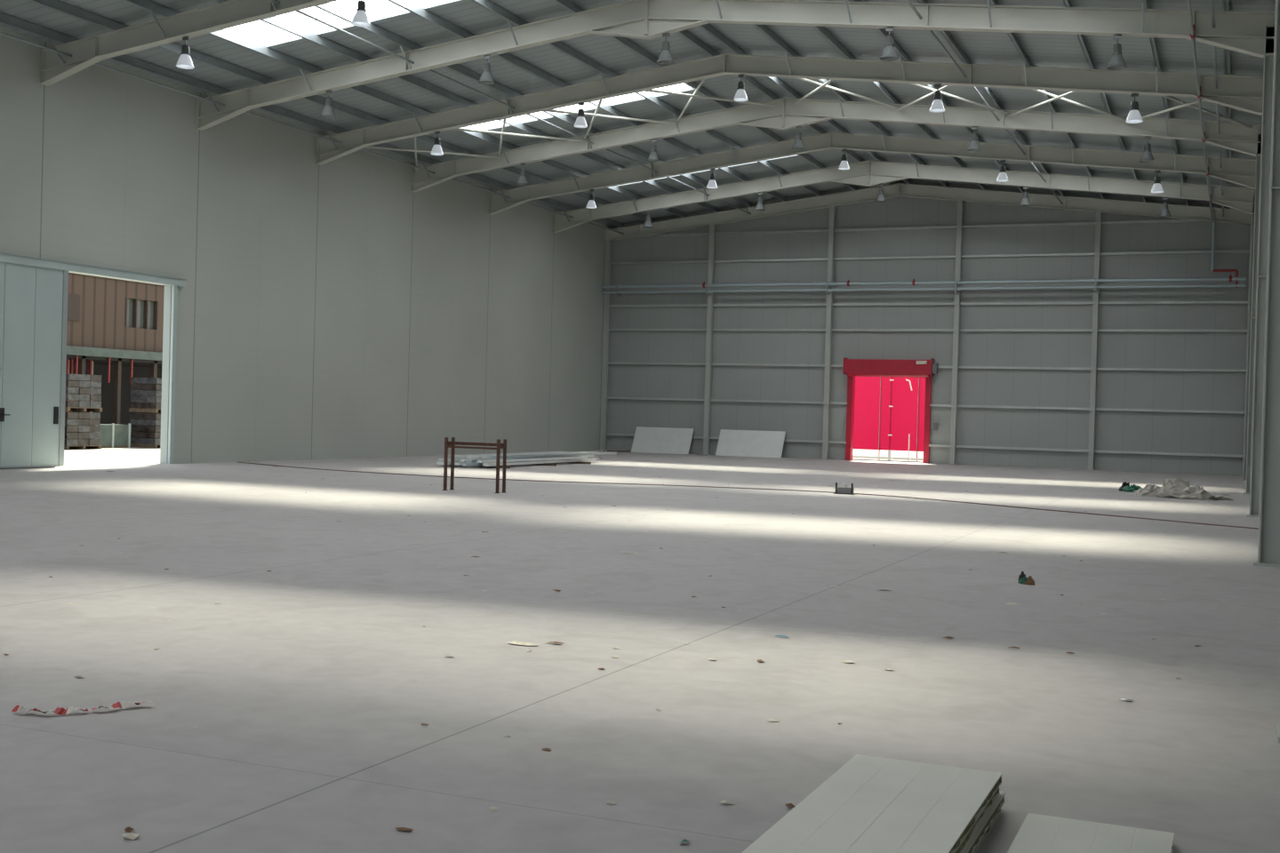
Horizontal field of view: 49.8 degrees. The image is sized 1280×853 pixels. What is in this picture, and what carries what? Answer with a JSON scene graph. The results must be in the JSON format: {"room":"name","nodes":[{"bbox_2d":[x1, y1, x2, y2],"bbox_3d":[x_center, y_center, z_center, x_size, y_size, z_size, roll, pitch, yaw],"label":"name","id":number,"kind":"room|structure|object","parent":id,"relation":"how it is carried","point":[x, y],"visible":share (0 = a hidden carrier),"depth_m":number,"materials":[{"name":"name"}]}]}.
{"room":"empty warehouse","nodes":[
{"label":"empty warehouse","id":0,"kind":"room"},
{"bbox_2d":[0,26,608,469],"bbox_3d":[-13.444,-3.944,31.945,0.200,9.770,60.000,2,1,23],"label":"wall","id":1,"kind":"structure","parent":0,"point":[337,307],"depth_m":40.14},
{"bbox_2d":[0,261,68,468],"bbox_3d":[-14.184,-1.346,29.898,0.154,4.530,4.470,2,1,23],"label":"door","id":2,"kind":"structure","parent":1,"relation":"in","point":[34,300],"depth_m":31.07,"materials":[{"name":"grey metal"}]},
{"bbox_2d":[0,252,186,463],"bbox_3d":[-14.432,-1.435,29.586,0.400,4.740,12.900,2,1,23],"label":"trim","id":3,"kind":"structure","parent":1,"relation":"attached to","point":[172,284],"depth_m":35.16,"materials":[{"name":"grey metal"}]},
{"bbox_2d":[173,448,599,463],"bbox_3d":[-13.478,0.892,31.945,0.020,0.100,60.000,2,1,23],"label":"baseboard","id":4,"kind":"structure","parent":1,"relation":"attached to","point":[236,460],"depth_m":42.55,"materials":[{"name":"grey concrete"}]},
{"bbox_2d":[0,0,1231,227],"bbox_3d":[-1.589,-9.006,26.850,24.040,1.577,60.000,2,1,23],"label":"roof purlins","id":5,"kind":"structure","parent":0,"point":[59,5],"depth_m":35.88,"materials":[{"name":"grey metal"}]},
{"bbox_2d":[0,0,1252,234],"bbox_3d":[-1.597,-8.737,26.853,25.060,1.596,60.000,2,1,23],"label":"roof bracing","id":6,"kind":"structure","parent":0,"point":[415,150],"depth_m":37.44,"materials":[{"name":"grey metal"}]},
{"bbox_2d":[0,0,1275,225],"bbox_3d":[-1.362,-9.058,26.426,26.850,1.695,61.400,2,1,23],"label":"ceiling","id":7,"kind":"structure","parent":0,"point":[1175,55],"depth_m":35.88,"materials":[{"name":"grey metal"}]},
{"bbox_2d":[224,0,454,46],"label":"window","id":8,"kind":"structure","parent":7,"relation":"attached to","point":[260,32],"depth_m":31.34,"materials":[{"name":"white glass"}]},
{"bbox_2d":[468,83,692,130],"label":"window","id":9,"kind":"structure","parent":7,"relation":"attached to","point":[682,86],"depth_m":40.31,"materials":[{"name":"white glass"}]},
{"bbox_2d":[0,450,1279,852],"bbox_3d":[-2.288,1.415,25.049,26.450,0.200,64.200,2,1,23],"label":"floor","id":10,"kind":"structure","parent":0,"point":[308,690],"depth_m":9.34,"materials":[{"name":"concrete"}]},
{"bbox_2d":[11,705,88,715],"bbox_3d":[-2.978,1.433,6.956,0.360,0.038,0.108,2,1,-8],"label":"barrier tape","id":11,"kind":"object","parent":10,"relation":"on","point":[60,711],"visible":1,"depth_m":6.96,"materials":[{"name":"white plastic"}]},
{"bbox_2d":[90,700,153,710],"bbox_3d":[-2.670,1.440,7.120,0.300,0.034,0.105,1,1,-34],"label":"barrier tape","id":12,"kind":"object","parent":10,"relation":"on","point":[126,704],"visible":1,"depth_m":7.13,"materials":[{"name":"plastic"}]},
{"bbox_2d":[441,437,506,493],"bbox_3d":[-3.227,0.752,26.980,1.320,1.040,0.340,2,1,23],"label":"trestle","id":13,"kind":"object","parent":10,"relation":"on","point":[452,444],"visible":1,"depth_m":26.88,"materials":[{"name":"black metal"}]},
{"bbox_2d":[436,451,616,468],"bbox_3d":[-3.141,0.989,42.050,2.200,0.305,10.039,2,1,23],"label":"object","id":14,"kind":"object","parent":10,"relation":"on","point":[534,459],"visible":0.94,"depth_m":40.55,"materials":[{"name":"white metal"}]},
{"bbox_2d":[599,240,611,450],"bbox_3d":[-1.478,-3.462,59.171,0.280,8.994,0.320,2,1,23],"label":"column","id":15,"kind":"structure","parent":10,"relation":"on","point":[608,244],"depth_m":59.10,"materials":[{"name":"metal"}]},
{"bbox_2d":[601,449,630,451],"bbox_3d":[-1.001,1.016,57.928,1.334,0.070,0.414,2,1,18],"label":"timber offcuts","id":16,"kind":"object","parent":10,"relation":"on","point":[602,450],"visible":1,"depth_m":58.00,"materials":[{"name":"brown wood"}]},
{"bbox_2d":[2,465,1231,843],"bbox_3d":[-2.022,1.317,24.473,23.028,0.017,35.616,2,1,23],"label":"debris","id":17,"kind":"object","parent":10,"relation":"on","point":[131,836],"visible":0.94,"depth_m":9.10,"materials":[{"name":"paper"}]},
{"bbox_2d":[631,426,694,454],"bbox_3d":[0.934,0.580,57.911,2.600,1.070,0.600,2,1,23],"label":"panel","id":18,"kind":"object","parent":10,"relation":"on","point":[650,440],"visible":1,"depth_m":57.88,"materials":[{"name":"white metal"}]},
{"bbox_2d":[701,224,715,455],"bbox_3d":[2.872,-3.601,57.296,0.280,9.547,0.320,2,1,23],"label":"column","id":19,"kind":"structure","parent":10,"relation":"on","point":[712,228],"depth_m":57.22,"materials":[{"name":"metal"}]},
{"bbox_2d":[237,462,1258,529],"bbox_3d":[0.526,1.333,30.666,26.062,0.021,3.362,2,1,34],"label":"cable","id":20,"kind":"object","parent":10,"relation":"on","point":[237,462],"visible":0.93,"depth_m":30.52,"materials":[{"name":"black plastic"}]},
{"bbox_2d":[715,429,785,457],"bbox_3d":[4.514,0.694,56.368,2.800,1.070,0.600,2,1,23],"label":"panel","id":21,"kind":"object","parent":10,"relation":"on","point":[731,443],"visible":1,"depth_m":56.33,"materials":[{"name":"white metal"}]},
{"bbox_2d":[820,206,835,459],"bbox_3d":[7.561,-3.751,55.275,0.280,10.144,0.320,2,1,23],"label":"column","id":22,"kind":"structure","parent":10,"relation":"on","point":[832,210],"depth_m":55.20,"materials":[{"name":"metal"}]},
{"bbox_2d":[601,216,1246,295],"bbox_3d":[9.985,-6.535,53.934,25.150,2.630,0.340,2,1,23],"label":"pipes","id":23,"kind":"object","parent":22,"relation":"attached to","point":[1230,278],"visible":1,"depth_m":52.87,"materials":[{"name":"grey metal"}]},
{"bbox_2d":[833,482,856,495],"bbox_3d":[4.453,1.341,29.875,0.440,0.240,0.300,2,1,23],"label":"box","id":24,"kind":"object","parent":10,"relation":"on","point":[844,490],"visible":1,"depth_m":29.77,"materials":[{"name":"grey metal"}]},
{"bbox_2d":[741,754,1005,852],"bbox_3d":[0.636,1.498,4.477,0.634,0.161,2.965,2,1,23],"label":"stack","id":25,"kind":"object","parent":10,"relation":"on","point":[870,804],"visible":1,"depth_m":5.12,"materials":[{"name":"metal"}]},
{"bbox_2d":[947,200,963,464],"bbox_3d":[12.215,-3.622,53.268,0.280,10.183,0.320,2,1,23],"label":"column","id":26,"kind":"structure","parent":10,"relation":"on","point":[959,221],"depth_m":53.19,"materials":[{"name":"metal"}]},
{"bbox_2d":[1017,571,1034,585],"bbox_3d":[3.883,1.522,13.895,0.120,0.128,0.235,1,1,-17],"label":"heap","id":27,"kind":"object","parent":10,"relation":"on","point":[1022,580],"visible":1,"depth_m":13.87,"materials":[{"name":"green plastic"}]},
{"bbox_2d":[1007,813,1174,852],"bbox_3d":[1.252,1.577,4.138,0.545,0.045,2.800,2,1,23],"label":"panel","id":28,"kind":"object","parent":10,"relation":"on","point":[1037,834],"visible":1,"depth_m":5.21,"materials":[{"name":"plastic"}]},
{"bbox_2d":[1086,211,1101,470],"bbox_3d":[16.888,-3.175,51.252,0.280,9.586,0.320,2,1,23],"label":"column","id":29,"kind":"structure","parent":10,"relation":"on","point":[1098,220],"depth_m":51.16,"materials":[{"name":"metal"}]},
{"bbox_2d":[1119,481,1140,492],"bbox_3d":[12.428,1.521,34.457,0.538,0.246,1.194,1,1,-33],"label":"heap","id":30,"kind":"object","parent":10,"relation":"on","point":[1125,486],"visible":0.64,"depth_m":34.49,"materials":[{"name":"green plastic"}]},
{"bbox_2d":[1136,477,1233,500],"bbox_3d":[12.662,1.415,32.160,2.193,0.510,0.982,2,1,30],"label":"plastic sheeting","id":31,"kind":"object","parent":10,"relation":"on","point":[1172,488],"visible":1,"depth_m":31.95,"materials":[{"name":"white plastic"}]},
{"bbox_2d":[1240,216,1251,476],"bbox_3d":[21.857,-2.823,48.955,0.700,9.200,0.360,2,1,23],"label":"steel column","id":32,"kind":"structure","parent":10,"relation":"on","point":[1251,217],"depth_m":48.95,"materials":[{"name":"grey metal"}]},
{"bbox_2d":[605,183,1251,240],"bbox_3d":[10.454,-8.514,54.054,25.903,2.032,0.240,2,1,23],"label":"roof beam","id":33,"kind":"structure","parent":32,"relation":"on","point":[1202,213],"depth_m":53.59,"materials":[{"name":"grey metal"}]},
{"bbox_2d":[1241,196,1255,480],"bbox_3d":[19.976,-2.837,44.594,0.700,9.200,0.360,2,1,23],"label":"steel column","id":34,"kind":"structure","parent":10,"relation":"on","point":[1253,198],"depth_m":44.67,"materials":[{"name":"grey metal"}]},
{"bbox_2d":[552,160,1255,233],"bbox_3d":[8.509,-8.399,49.556,25.904,2.292,1.264,2,1,23],"label":"roof beam","id":35,"kind":"structure","parent":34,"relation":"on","point":[867,173],"depth_m":49.18,"materials":[{"name":"grey metal"}]},
{"bbox_2d":[643,210,652,228],"bbox_3d":[0.323,-7.989,53.084,0.380,0.655,0.380,2,1,23],"label":"lamp","id":36,"kind":"object","parent":35,"relation":"hanging from","point":[648,224],"visible":1,"depth_m":53.01,"materials":[{"name":"grey metal"}]},
{"bbox_2d":[754,192,765,210],"bbox_3d":[4.468,-8.385,51.298,0.380,0.655,0.380,2,1,23],"label":"lamp","id":37,"kind":"object","parent":35,"relation":"hanging from","point":[759,206],"visible":1,"depth_m":51.23,"materials":[{"name":"grey metal"}]},
{"bbox_2d":[875,184,886,202],"bbox_3d":[8.648,-8.389,49.496,0.380,0.655,0.380,2,1,23],"label":"lamp","id":38,"kind":"object","parent":35,"relation":"hanging from","point":[880,198],"visible":1,"depth_m":49.42,"materials":[{"name":"grey metal"}]},
{"bbox_2d":[1019,186,1031,206],"bbox_3d":[13.274,-7.941,47.499,0.380,0.655,0.380,2,1,23],"label":"lamp","id":39,"kind":"object","parent":35,"relation":"hanging from","point":[1025,202],"visible":1,"depth_m":47.42,"materials":[{"name":"grey metal"}]},
{"bbox_2d":[1159,197,1171,217],"bbox_3d":[17.409,-7.281,45.715,0.380,0.655,0.380,2,1,23],"label":"lamp","id":40,"kind":"object","parent":35,"relation":"hanging from","point":[1164,213],"visible":1,"depth_m":45.64,"materials":[{"name":"grey metal"}]},
{"bbox_2d":[1243,133,1261,494],"bbox_3d":[15.938,-2.867,35.227,0.700,9.200,0.360,2,1,23],"label":"steel column","id":41,"kind":"structure","parent":10,"relation":"on","point":[1258,158],"depth_m":35.30,"materials":[{"name":"grey metal"}]},
{"bbox_2d":[411,97,1262,192],"bbox_3d":[4.471,-8.429,40.189,25.904,2.292,1.264,2,1,23],"label":"roof beam","id":42,"kind":"structure","parent":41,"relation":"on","point":[784,116],"depth_m":39.63,"materials":[{"name":"grey metal"}]},
{"bbox_2d":[516,163,527,184],"bbox_3d":[-3.716,-8.020,43.718,0.380,0.655,0.380,2,1,23],"label":"lamp","id":43,"kind":"object","parent":42,"relation":"hanging from","point":[522,180],"visible":1,"depth_m":43.65,"materials":[{"name":"grey metal"}]},
{"bbox_2d":[648,138,660,161],"bbox_3d":[0.429,-8.415,41.932,0.380,0.655,0.380,2,1,23],"label":"lamp","id":44,"kind":"object","parent":42,"relation":"hanging from","point":[653,156],"visible":1,"depth_m":41.85,"materials":[{"name":"grey metal"}]},
{"bbox_2d":[792,126,804,149],"bbox_3d":[4.609,-8.419,40.130,0.380,0.655,0.380,2,1,23],"label":"lamp","id":45,"kind":"object","parent":42,"relation":"hanging from","point":[798,144],"visible":1,"depth_m":40.05,"materials":[{"name":"grey metal"}]},
{"bbox_2d":[967,126,980,151],"bbox_3d":[9.236,-7.971,38.133,0.380,0.655,0.380,2,1,23],"label":"lamp","id":46,"kind":"object","parent":42,"relation":"hanging from","point":[973,146],"visible":1,"depth_m":38.06,"materials":[{"name":"grey metal"}]},
{"bbox_2d":[1139,136,1154,162],"bbox_3d":[13.370,-7.311,36.349,0.380,0.655,0.380,2,1,23],"label":"lamp","id":47,"kind":"object","parent":42,"relation":"hanging from","point":[1147,156],"visible":1,"depth_m":36.28,"materials":[{"name":"grey metal"}]},
{"bbox_2d":[1246,25,1274,517],"bbox_3d":[11.899,-2.897,25.861,0.700,9.200,0.360,2,1,23],"label":"steel column","id":48,"kind":"structure","parent":10,"relation":"on","point":[1268,61],"depth_m":25.93,"materials":[{"name":"grey metal"}]},
{"bbox_2d":[196,0,1275,130],"bbox_3d":[0.432,-8.459,30.823,25.904,2.292,1.264,2,1,23],"label":"roof beam","id":49,"kind":"structure","parent":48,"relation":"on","point":[1244,32],"depth_m":29.87,"materials":[{"name":"grey metal"}]},
{"bbox_2d":[320,89,335,118],"bbox_3d":[-7.754,-8.050,34.352,0.380,0.655,0.380,2,1,23],"label":"lamp","id":50,"kind":"object","parent":49,"relation":"hanging from","point":[328,112],"visible":1,"depth_m":34.27,"materials":[{"name":"grey metal"}]},
{"bbox_2d":[478,55,495,84],"bbox_3d":[-3.609,-8.445,32.566,0.380,0.655,0.380,2,1,23],"label":"lamp","id":51,"kind":"object","parent":49,"relation":"hanging from","point":[486,77],"visible":1,"depth_m":32.49,"materials":[{"name":"grey metal"}]},
{"bbox_2d":[656,32,673,64],"bbox_3d":[0.571,-8.450,30.763,0.380,0.655,0.380,2,1,23],"label":"lamp","id":52,"kind":"object","parent":49,"relation":"hanging from","point":[665,58],"visible":1,"depth_m":30.69,"materials":[{"name":"grey metal"}]},
{"bbox_2d":[880,27,897,61],"bbox_3d":[5.197,-8.001,28.767,0.380,0.655,0.380,2,1,23],"label":"lamp","id":53,"kind":"object","parent":49,"relation":"hanging from","point":[889,53],"visible":1,"depth_m":28.69,"materials":[{"name":"grey metal"}]},
{"bbox_2d":[1106,34,1127,70],"bbox_3d":[9.331,-7.341,26.982,0.380,0.655,0.380,2,1,23],"label":"lamp","id":54,"kind":"object","parent":49,"relation":"hanging from","point":[1116,61],"visible":1,"depth_m":26.91,"materials":[{"name":"grey"}]},
{"bbox_2d":[1253,0,1279,567],"bbox_3d":[7.840,-2.928,16.448,0.700,9.200,0.360,2,1,23],"label":"steel column","id":55,"kind":"structure","parent":10,"relation":"on","point":[1268,545],"depth_m":16.53,"materials":[{"name":"grey metal"}]},
{"bbox_2d":[1275,724,1279,743],"bbox_3d":[3.802,-2.958,7.082,0.700,9.200,0.360,2,1,23],"label":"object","id":56,"kind":"structure","parent":10,"relation":"on","point":[1277,728],"depth_m":7.23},
{"bbox_2d":[605,180,1250,475],"bbox_3d":[10.540,-4.163,54.384,26.450,11.150,0.200,2,1,23],"label":"wall","id":57,"kind":"structure","parent":0,"point":[1201,433],"depth_m":53.37,"materials":[{"name":"grey metal"}]},
{"bbox_2d":[842,357,938,463],"bbox_3d":[9.858,-0.645,54.362,3.700,4.080,0.800,2,1,23],"label":"door","id":58,"kind":"structure","parent":57,"relation":"in","point":[852,368],"depth_m":54.09,"materials":[{"name":"red paint"}]},
{"bbox_2d":[606,219,1249,457],"bbox_3d":[10.454,-3.538,54.231,26.050,8.586,0.145,2,1,23],"label":"wall rail","id":59,"kind":"object","parent":57,"relation":"attached to","point":[1160,220],"depth_m":53.11,"materials":[{"name":"grey metal"}]},
{"bbox_3d":[-0.237,-2.988,-2.284,0.700,9.200,0.360,2,1,23],"label":"steel column","id":60,"kind":"structure","parent":0,"visible":0},
{"bbox_3d":[-11.703,-8.549,2.678,25.904,2.292,1.264,2,1,23],"label":"frame","id":61,"kind":"object","parent":60,"relation":"on","visible":0},
{"bbox_2d":[1186,0,1213,222],"bbox_3d":[8.692,-7.482,22.004,0.090,0.245,59.150,2,1,23],"label":"pipe","id":62,"kind":"object","parent":61,"relation":"hanging from","point":[1192,26],"visible":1,"depth_m":30.55,"materials":[{"name":"metal"}]},
{"label":"outside","id":63,"kind":"structure","parent":0,"visible":0},
{"bbox_2d":[63,446,923,466],"bbox_3d":[-7.157,1.129,46.643,130.000,0.220,140.000,2,1,23],"label":"ground","id":64,"kind":"structure","parent":63,"point":[132,455],"depth_m":41.42,"materials":[{"name":"white concrete"}]},
{"bbox_2d":[64,373,102,449],"bbox_3d":[-18.416,-0.486,44.669,1.200,2.415,1.450,2,1,23],"label":"brick stack","id":65,"kind":"object","parent":64,"relation":"on","point":[80,430],"visible":0.66,"depth_m":44.42,"materials":[{"name":"grey concrete"}]},
{"bbox_2d":[96,423,131,447],"bbox_3d":[-18.071,0.299,46.614,0.740,0.830,1.700,2,1,23],"label":"crate","id":66,"kind":"object","parent":64,"relation":"on","point":[113,436],"visible":0.6,"depth_m":46.60,"materials":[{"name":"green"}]},
{"bbox_2d":[65,272,164,425],"bbox_3d":[-19.826,-3.910,53.210,5.250,9.030,30.000,2,1,23],"label":"neighbouring building","id":67,"kind":"structure","parent":64,"relation":"on","point":[115,332],"depth_m":49.86,"materials":[{"name":"brown metal"}]},
{"bbox_2d":[128,377,161,447],"bbox_3d":[-16.882,-0.475,48.227,1.200,2.415,1.400,2,1,23],"label":"brick stack","id":68,"kind":"object","parent":64,"relation":"on","point":[148,435],"visible":0.62,"depth_m":47.57,"materials":[{"name":"grey concrete"}]},
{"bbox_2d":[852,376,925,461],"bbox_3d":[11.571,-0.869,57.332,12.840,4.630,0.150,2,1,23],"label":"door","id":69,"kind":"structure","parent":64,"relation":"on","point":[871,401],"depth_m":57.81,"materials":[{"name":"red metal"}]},
{"bbox_2d":[888,376,911,461],"bbox_3d":[10.839,-0.390,57.428,0.949,3.630,0.150,2,1,23],"label":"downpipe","id":70,"kind":"object","parent":64,"relation":"on","point":[891,380],"visible":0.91,"depth_m":57.54,"materials":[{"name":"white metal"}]},
{"bbox_3d":[10.250,-7.284,21.740,0.240,0.550,60.000,2,1,23],"label":"beam","id":71,"kind":"structure","parent":0,"visible":0},
{"bbox_2d":[40,0,338,86],"bbox_3d":[-1.587,-8.474,26.140,25.904,2.292,1.264,2,1,23],"label":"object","id":72,"kind":"structure","parent":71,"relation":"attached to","point":[55,67],"depth_m":29.92,"materials":[{"name":"beige paint"}]},
{"bbox_2d":[176,36,194,69],"bbox_3d":[-9.774,-8.065,29.668,0.380,0.655,0.380,2,1,23],"label":"lamp","id":73,"kind":"object","parent":72,"relation":"hanging from","point":[185,61],"visible":1,"depth_m":29.60,"materials":[{"name":"grey"}]},
{"bbox_2d":[351,0,370,26],"bbox_3d":[-5.629,-8.460,27.882,0.380,0.655,0.380,2,1,23],"label":"lamp","id":74,"kind":"object","parent":72,"relation":"hanging from","point":[361,19],"visible":1,"depth_m":27.80,"materials":[{"name":"grey"}]},
{"bbox_2d":[316,52,1263,165],"bbox_3d":[2.451,-8.444,35.506,25.904,2.292,1.264,2,1,23],"label":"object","id":75,"kind":"structure","parent":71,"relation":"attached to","point":[1241,92],"depth_m":34.58,"materials":[{"name":"beige paint"}]},
{"bbox_2d":[430,130,443,155],"bbox_3d":[-5.735,-8.035,39.035,0.380,0.655,0.380,2,1,23],"label":"lamp","id":76,"kind":"object","parent":75,"relation":"hanging from","point":[436,150],"visible":1,"depth_m":38.96,"materials":[{"name":"grey"}]},
{"bbox_2d":[573,102,587,127],"bbox_3d":[-1.590,-8.430,37.249,0.380,0.655,0.380,2,1,23],"label":"lamp","id":77,"kind":"object","parent":75,"relation":"hanging from","point":[580,122],"visible":1,"depth_m":37.18,"materials":[{"name":"grey"}]},
{"bbox_2d":[733,74,748,101],"bbox_3d":[2.598,-8.724,35.444,0.380,0.655,0.380,2,1,23],"label":"lamp","id":78,"kind":"object","parent":75,"relation":"hanging from","point":[740,95],"visible":1,"depth_m":35.37,"materials":[{"name":"grey"}]},
{"bbox_2d":[928,83,944,112],"bbox_3d":[7.217,-7.986,33.450,0.380,0.655,0.380,2,1,23],"label":"lamp","id":79,"kind":"object","parent":75,"relation":"hanging from","point":[937,106],"visible":1,"depth_m":33.37,"materials":[{"name":"grey"}]},
{"bbox_2d":[1125,93,1143,123],"bbox_3d":[11.351,-7.326,31.665,0.380,0.655,0.380,2,1,23],"label":"lamp","id":80,"kind":"object","parent":75,"relation":"hanging from","point":[1134,116],"visible":1,"depth_m":31.59,"materials":[{"name":"grey"}]},
{"bbox_2d":[488,132,1255,215],"bbox_3d":[6.490,-8.414,44.872,25.904,2.292,1.264,2,1,23],"label":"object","id":81,"kind":"structure","parent":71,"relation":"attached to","point":[1236,171],"depth_m":44.18,"materials":[{"name":"beige paint"}]},
{"bbox_2d":[585,189,596,208],"bbox_3d":[-1.697,-8.005,48.401,0.380,0.655,0.380,2,1,23],"label":"lamp","id":82,"kind":"object","parent":81,"relation":"hanging from","point":[591,204],"visible":1,"depth_m":48.32,"materials":[{"name":"grey"}]},
{"bbox_2d":[706,168,717,188],"bbox_3d":[2.448,-8.400,46.615,0.380,0.655,0.380,2,1,23],"label":"lamp","id":83,"kind":"object","parent":81,"relation":"hanging from","point":[712,184],"visible":1,"depth_m":46.54,"materials":[{"name":"grey"}]},
{"bbox_2d":[838,149,849,169],"bbox_3d":[6.637,-8.694,44.810,0.380,0.655,0.380,2,1,23],"label":"lamp","id":84,"kind":"object","parent":81,"relation":"hanging from","point":[844,165],"visible":1,"depth_m":44.73,"materials":[{"name":"grey"}]},
{"bbox_2d":[996,160,1008,182],"bbox_3d":[11.255,-7.956,42.816,0.380,0.655,0.380,2,1,23],"label":"lamp","id":85,"kind":"object","parent":81,"relation":"hanging from","point":[1002,177],"visible":1,"depth_m":42.74,"materials":[{"name":"grey"}]},
{"bbox_2d":[1150,170,1163,193],"bbox_3d":[15.389,-7.296,41.032,0.380,0.655,0.380,2,1,23],"label":"lamp","id":86,"kind":"object","parent":81,"relation":"hanging from","point":[1156,188],"visible":1,"depth_m":40.96,"materials":[{"name":"grey"}]}
]}

